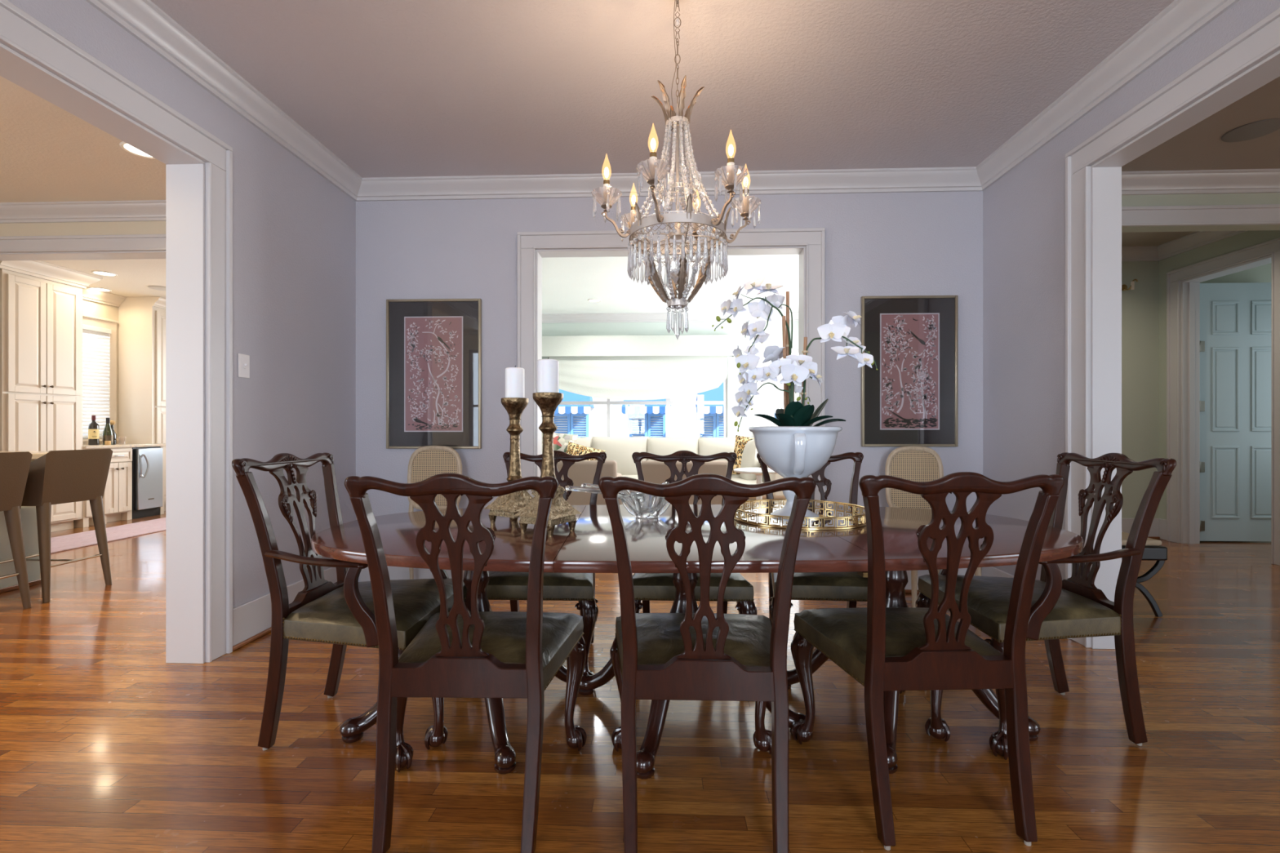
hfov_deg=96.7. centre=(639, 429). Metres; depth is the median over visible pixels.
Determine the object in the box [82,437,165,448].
countertop
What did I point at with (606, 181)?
bulb socket
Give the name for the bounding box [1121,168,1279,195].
trim
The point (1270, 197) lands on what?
crown molding
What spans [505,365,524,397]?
pillar candle
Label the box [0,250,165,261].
trim
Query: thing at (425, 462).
cane chair
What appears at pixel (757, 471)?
round side table
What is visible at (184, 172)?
trim
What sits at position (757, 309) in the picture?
orchid plant
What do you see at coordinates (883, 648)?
dining chair
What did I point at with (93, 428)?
wine bottle
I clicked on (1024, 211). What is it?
wall
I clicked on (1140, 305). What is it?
wall
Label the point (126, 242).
trim
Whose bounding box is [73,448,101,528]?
base cabinet
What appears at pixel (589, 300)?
recessed light
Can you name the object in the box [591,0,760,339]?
chandelier
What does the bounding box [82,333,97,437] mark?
window
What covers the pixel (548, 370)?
pillar candle
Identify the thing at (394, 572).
baseboard
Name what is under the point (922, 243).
wall
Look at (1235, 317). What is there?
door
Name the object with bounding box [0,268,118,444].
wall
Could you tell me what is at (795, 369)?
orchid plant
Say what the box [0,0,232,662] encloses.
trim
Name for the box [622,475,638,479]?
seat cushion
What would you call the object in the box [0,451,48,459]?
island countertop
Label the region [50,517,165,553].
runner rug
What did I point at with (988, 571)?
baseboard
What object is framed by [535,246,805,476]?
trim
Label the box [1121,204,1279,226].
trim
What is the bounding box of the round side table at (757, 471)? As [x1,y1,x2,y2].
[733,467,776,504]
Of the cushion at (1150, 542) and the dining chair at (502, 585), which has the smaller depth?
the dining chair at (502, 585)
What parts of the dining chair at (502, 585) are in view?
leg, seat, seat, nailhead trim, crest rail, leg, leg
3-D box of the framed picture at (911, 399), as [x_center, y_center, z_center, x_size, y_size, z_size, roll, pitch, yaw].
[1.780,-0.383,3.762,0.622,0.995,0.028,0,0,2]
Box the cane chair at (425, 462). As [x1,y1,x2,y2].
[407,445,462,579]
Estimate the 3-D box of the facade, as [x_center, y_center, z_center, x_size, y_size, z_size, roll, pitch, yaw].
[0.521,-1.520,13.140,28.000,5.800,0.300,0,0,2]
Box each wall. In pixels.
[0,221,165,253]
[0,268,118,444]
[1,0,355,662]
[355,191,982,582]
[542,320,798,437]
[982,0,1279,648]
[1121,261,1271,518]
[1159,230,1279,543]
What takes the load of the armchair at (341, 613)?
on the floor
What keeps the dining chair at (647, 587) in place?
on the floor
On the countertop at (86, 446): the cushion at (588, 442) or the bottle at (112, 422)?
the bottle at (112, 422)
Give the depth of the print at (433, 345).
3.89 m
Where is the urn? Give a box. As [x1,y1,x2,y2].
[748,426,842,519]
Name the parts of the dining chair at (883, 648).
leg, seat, nailhead trim, leg, seat, leg, rail, crest rail, leg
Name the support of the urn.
on the serving tray
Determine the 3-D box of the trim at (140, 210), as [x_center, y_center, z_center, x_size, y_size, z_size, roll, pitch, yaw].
[-4.449,-1.631,4.281,4.670,0.118,0.098,0,0,2]
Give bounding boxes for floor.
[0,511,1279,852]
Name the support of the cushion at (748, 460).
on the sectional sofa
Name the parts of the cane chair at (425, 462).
leg, cane panel, frame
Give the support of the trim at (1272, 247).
attached to the door frame at (1248, 238)
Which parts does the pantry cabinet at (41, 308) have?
door, door, cabinet crown, door, door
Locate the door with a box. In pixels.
[1200,282,1271,541]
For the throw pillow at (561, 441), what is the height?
0.550 m
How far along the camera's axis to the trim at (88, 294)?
7.01 m
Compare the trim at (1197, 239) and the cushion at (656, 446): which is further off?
the cushion at (656, 446)
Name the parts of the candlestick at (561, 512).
stem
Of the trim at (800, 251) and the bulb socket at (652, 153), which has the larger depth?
the trim at (800, 251)
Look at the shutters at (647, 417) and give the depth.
12.96 m
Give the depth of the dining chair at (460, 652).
1.46 m
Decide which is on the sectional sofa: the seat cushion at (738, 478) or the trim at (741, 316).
the seat cushion at (738, 478)
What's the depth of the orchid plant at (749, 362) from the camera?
2.27 m
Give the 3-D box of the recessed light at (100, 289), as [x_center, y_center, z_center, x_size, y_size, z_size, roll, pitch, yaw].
[-6.513,-1.685,6.864,0.206,0.010,0.206,0,0,2]
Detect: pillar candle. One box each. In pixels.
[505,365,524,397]
[537,358,559,392]
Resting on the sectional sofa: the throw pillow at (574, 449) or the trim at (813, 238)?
the throw pillow at (574, 449)
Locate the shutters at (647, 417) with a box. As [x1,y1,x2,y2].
[629,413,665,437]
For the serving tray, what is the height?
0.048 m
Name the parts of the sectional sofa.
frame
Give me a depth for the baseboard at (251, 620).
2.94 m
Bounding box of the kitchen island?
[0,451,48,593]
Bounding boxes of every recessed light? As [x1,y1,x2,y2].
[88,287,111,292]
[91,271,117,276]
[119,141,155,159]
[587,298,601,302]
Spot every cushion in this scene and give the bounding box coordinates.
[575,436,593,448]
[591,436,648,475]
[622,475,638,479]
[647,436,699,460]
[697,436,737,475]
[731,475,766,499]
[737,439,759,479]
[1121,532,1161,546]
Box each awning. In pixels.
[554,389,594,413]
[622,399,671,413]
[694,382,723,413]
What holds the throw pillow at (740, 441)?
on the sectional sofa
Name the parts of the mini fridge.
handle, panel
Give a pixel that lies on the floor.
(108, 745)
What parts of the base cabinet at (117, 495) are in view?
door, drawer, door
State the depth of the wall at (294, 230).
3.11 m
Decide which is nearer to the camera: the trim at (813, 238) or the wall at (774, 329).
the trim at (813, 238)
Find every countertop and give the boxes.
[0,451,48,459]
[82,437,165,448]
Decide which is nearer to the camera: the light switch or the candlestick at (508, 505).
the candlestick at (508, 505)
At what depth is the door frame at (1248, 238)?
5.44 m
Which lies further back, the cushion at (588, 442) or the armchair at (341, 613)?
the cushion at (588, 442)
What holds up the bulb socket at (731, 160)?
attached to the chandelier at (653, 170)
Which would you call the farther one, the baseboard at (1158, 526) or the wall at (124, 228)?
the baseboard at (1158, 526)
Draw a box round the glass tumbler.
[118,436,125,444]
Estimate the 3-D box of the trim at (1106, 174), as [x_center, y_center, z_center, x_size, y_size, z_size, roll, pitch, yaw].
[2.251,-0.110,1.684,0.139,2.380,2.244,0,0,2]
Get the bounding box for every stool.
[0,448,112,603]
[0,451,32,608]
[1121,532,1167,617]
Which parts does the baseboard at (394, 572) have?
shoe moulding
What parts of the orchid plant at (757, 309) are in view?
flower stem, flower stem, flower stem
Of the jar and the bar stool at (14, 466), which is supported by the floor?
the bar stool at (14, 466)
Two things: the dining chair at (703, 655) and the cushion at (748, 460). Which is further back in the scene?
the cushion at (748, 460)
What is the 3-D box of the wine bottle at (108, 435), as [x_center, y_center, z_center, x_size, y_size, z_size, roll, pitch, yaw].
[-6.317,0.023,6.756,0.098,0.320,0.098,0,0,2]
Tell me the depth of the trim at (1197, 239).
5.22 m
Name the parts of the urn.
handle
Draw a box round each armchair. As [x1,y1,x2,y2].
[231,453,466,772]
[915,452,1176,759]
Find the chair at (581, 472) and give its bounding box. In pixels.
[555,460,622,505]
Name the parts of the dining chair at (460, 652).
leg, leg, crest rail, rail, seat, seat, leg, nailhead trim, leg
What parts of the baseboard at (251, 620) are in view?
shoe moulding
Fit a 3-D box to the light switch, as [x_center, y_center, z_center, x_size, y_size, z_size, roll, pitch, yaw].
[-1.992,-0.319,2.871,0.022,0.118,0.076,0,0,2]
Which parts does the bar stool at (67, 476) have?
leg, backrest, leg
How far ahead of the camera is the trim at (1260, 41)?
2.81 m
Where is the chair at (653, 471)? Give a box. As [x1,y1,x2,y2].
[640,460,728,504]
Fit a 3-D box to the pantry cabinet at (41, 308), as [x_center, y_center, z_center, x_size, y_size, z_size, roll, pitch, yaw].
[-6.355,-0.305,5.893,0.713,2.768,0.913,0,0,2]
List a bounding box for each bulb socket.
[603,179,609,184]
[649,151,656,156]
[727,157,733,163]
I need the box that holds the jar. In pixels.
[104,440,111,444]
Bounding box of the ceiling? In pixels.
[0,0,1279,313]
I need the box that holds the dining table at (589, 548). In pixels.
[311,504,1083,779]
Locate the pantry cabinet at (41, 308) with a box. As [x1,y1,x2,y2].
[0,260,102,532]
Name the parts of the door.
panel, panel, panel, panel, panel, panel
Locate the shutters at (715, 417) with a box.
[700,413,723,437]
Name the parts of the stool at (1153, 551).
seat frame, crossed leg, crossed leg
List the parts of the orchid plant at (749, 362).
flower stem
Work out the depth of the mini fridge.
6.97 m
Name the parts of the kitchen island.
moulding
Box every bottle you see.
[88,415,99,444]
[102,417,113,444]
[110,420,116,444]
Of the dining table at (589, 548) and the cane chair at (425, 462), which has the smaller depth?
the dining table at (589, 548)
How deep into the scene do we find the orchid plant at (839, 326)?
2.28 m
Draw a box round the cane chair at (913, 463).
[884,445,982,607]
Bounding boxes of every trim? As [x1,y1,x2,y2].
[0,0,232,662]
[0,42,204,663]
[0,200,165,223]
[0,234,165,253]
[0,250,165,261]
[82,287,126,306]
[82,314,119,441]
[84,0,1239,201]
[517,227,825,505]
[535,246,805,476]
[542,311,798,323]
[1065,7,1279,648]
[1091,50,1279,648]
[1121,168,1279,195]
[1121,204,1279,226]
[1121,245,1158,261]
[1157,231,1246,261]
[1166,237,1279,565]
[1181,254,1271,544]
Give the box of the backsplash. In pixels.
[82,437,119,444]
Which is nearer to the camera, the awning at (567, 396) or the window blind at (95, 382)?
the window blind at (95, 382)
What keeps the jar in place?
on the countertop at (86, 446)
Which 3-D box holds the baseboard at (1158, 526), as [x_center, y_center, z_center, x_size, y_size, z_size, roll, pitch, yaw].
[4.050,0.980,5.603,2.150,0.199,0.122,0,0,2]
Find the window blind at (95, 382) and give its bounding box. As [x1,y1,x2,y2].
[82,324,111,436]
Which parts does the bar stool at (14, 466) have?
backrest, leg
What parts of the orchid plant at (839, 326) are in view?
flower stem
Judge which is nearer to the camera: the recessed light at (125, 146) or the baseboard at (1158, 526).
the recessed light at (125, 146)
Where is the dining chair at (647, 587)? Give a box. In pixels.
[631,450,756,614]
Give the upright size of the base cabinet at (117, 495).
0.861 m
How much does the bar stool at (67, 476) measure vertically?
0.947 m
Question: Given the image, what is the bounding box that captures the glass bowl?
[565,481,670,518]
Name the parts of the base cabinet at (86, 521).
door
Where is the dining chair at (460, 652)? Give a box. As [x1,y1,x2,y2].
[344,473,587,852]
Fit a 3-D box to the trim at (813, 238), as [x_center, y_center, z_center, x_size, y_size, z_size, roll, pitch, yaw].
[0.198,-0.128,3.824,2.058,2.415,0.036,0,0,2]
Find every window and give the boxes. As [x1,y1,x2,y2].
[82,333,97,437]
[559,377,727,437]
[750,349,798,437]
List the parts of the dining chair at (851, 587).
leg, leg, crest rail, nailhead trim, seat, seat, leg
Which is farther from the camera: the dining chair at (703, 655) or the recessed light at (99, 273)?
the recessed light at (99, 273)
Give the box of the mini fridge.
[132,446,164,519]
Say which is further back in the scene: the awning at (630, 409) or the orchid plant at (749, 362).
the awning at (630, 409)
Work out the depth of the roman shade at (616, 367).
8.24 m
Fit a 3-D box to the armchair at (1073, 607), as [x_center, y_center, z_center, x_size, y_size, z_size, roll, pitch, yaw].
[1.480,0.585,2.143,0.625,0.992,0.642,0,0,2]
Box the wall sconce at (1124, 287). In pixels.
[1121,279,1137,290]
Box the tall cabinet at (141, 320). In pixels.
[118,297,165,511]
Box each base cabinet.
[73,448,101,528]
[101,447,132,524]
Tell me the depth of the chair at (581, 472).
5.48 m
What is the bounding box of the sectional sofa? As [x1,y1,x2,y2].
[575,436,786,504]
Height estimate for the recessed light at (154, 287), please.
0.008 m
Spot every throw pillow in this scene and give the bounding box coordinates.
[542,432,577,453]
[566,441,605,460]
[732,435,760,474]
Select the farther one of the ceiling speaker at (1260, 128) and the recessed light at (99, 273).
the recessed light at (99, 273)
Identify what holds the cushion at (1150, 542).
on the stool at (1153, 551)
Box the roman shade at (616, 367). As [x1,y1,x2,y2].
[542,334,735,399]
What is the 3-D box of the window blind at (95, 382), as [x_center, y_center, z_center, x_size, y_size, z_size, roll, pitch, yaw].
[-6.662,-0.578,6.739,0.042,1.344,0.790,0,0,2]
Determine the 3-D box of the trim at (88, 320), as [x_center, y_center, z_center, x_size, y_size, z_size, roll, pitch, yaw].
[-6.663,-0.615,6.739,0.050,1.520,1.000,0,0,2]
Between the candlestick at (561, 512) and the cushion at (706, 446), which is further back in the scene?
the cushion at (706, 446)
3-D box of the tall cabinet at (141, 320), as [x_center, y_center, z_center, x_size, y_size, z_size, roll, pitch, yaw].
[-6.375,-0.304,7.689,0.546,2.767,0.860,0,0,2]
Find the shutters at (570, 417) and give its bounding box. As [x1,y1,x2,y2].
[553,413,588,437]
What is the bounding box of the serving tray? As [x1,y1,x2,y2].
[733,498,866,529]
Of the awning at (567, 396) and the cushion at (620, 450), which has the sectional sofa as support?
the cushion at (620, 450)
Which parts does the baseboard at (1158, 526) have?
shoe moulding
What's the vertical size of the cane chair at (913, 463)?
0.973 m
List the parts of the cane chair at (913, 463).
leg, frame, cane panel, leg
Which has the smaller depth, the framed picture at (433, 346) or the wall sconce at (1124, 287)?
the framed picture at (433, 346)
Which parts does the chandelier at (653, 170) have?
arm, arm, chain, frame rod, lamp shade, arm, arm, arm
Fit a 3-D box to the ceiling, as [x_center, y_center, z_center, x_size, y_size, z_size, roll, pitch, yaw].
[0.135,-1.768,3.397,14.400,0.155,11.600,0,0,2]
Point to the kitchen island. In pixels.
(28, 513)
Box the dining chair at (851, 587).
[756,452,905,693]
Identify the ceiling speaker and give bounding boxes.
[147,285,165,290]
[1222,118,1279,142]
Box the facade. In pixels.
[555,352,798,437]
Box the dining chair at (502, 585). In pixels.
[486,450,606,689]
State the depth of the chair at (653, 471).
5.44 m
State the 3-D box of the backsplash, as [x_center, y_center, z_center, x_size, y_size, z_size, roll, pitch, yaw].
[-6.675,0.142,6.761,0.020,0.080,1.013,0,0,2]
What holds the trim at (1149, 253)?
attached to the wall at (1140, 305)
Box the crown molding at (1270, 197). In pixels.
[1121,192,1279,232]
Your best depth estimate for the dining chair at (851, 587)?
2.38 m
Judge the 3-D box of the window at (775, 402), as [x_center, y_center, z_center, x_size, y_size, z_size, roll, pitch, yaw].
[2.013,-0.495,8.347,0.800,1.350,0.060,0,0,2]
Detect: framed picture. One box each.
[386,298,481,448]
[861,295,958,446]
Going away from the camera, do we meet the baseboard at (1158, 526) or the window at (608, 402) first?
the baseboard at (1158, 526)
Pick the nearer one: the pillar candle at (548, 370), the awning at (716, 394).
the pillar candle at (548, 370)
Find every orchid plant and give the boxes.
[711,277,792,426]
[731,351,803,431]
[760,345,832,426]
[795,311,877,426]
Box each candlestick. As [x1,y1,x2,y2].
[484,397,533,527]
[514,392,581,537]
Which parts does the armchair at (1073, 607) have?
leg, leg, seat, seat, nailhead trim, leg, rail, armrest, crest rail, leg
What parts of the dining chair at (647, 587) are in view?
leg, leg, crest rail, seat, seat, nailhead trim, leg, leg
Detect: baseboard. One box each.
[232,567,337,651]
[360,565,974,593]
[981,566,1013,577]
[1121,518,1166,540]
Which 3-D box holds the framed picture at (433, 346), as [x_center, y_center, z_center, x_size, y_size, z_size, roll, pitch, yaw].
[-1.408,-0.378,3.889,0.655,1.021,0.028,0,0,2]
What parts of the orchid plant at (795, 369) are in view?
flower stem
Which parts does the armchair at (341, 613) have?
leg, crest rail, rail, armrest, leg, nailhead trim, seat, seat, leg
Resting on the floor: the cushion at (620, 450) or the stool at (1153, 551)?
the stool at (1153, 551)
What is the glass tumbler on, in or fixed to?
on the countertop at (86, 446)
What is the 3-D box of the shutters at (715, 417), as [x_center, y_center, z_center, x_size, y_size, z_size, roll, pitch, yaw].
[1.725,0.205,12.916,0.704,1.150,0.050,0,0,2]
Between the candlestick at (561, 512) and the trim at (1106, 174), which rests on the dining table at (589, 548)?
the candlestick at (561, 512)
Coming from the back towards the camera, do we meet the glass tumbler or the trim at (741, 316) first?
the trim at (741, 316)
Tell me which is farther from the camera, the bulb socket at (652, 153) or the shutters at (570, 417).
the shutters at (570, 417)
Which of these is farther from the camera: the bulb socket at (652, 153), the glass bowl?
the glass bowl
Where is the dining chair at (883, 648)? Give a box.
[791,471,1064,850]
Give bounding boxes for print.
[405,317,462,431]
[881,314,937,428]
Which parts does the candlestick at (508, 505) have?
stem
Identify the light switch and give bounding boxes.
[237,353,249,377]
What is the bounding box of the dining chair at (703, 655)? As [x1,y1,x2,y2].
[598,473,816,852]
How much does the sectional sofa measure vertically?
0.978 m
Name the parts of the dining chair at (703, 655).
leg, nailhead trim, seat, leg, seat, rail, crest rail, leg, leg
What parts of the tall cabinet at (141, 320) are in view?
cabinet crown, door, door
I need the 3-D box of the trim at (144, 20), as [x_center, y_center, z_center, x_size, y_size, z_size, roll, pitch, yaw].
[0.029,-1.631,0.722,4.230,0.118,6.245,0,0,2]

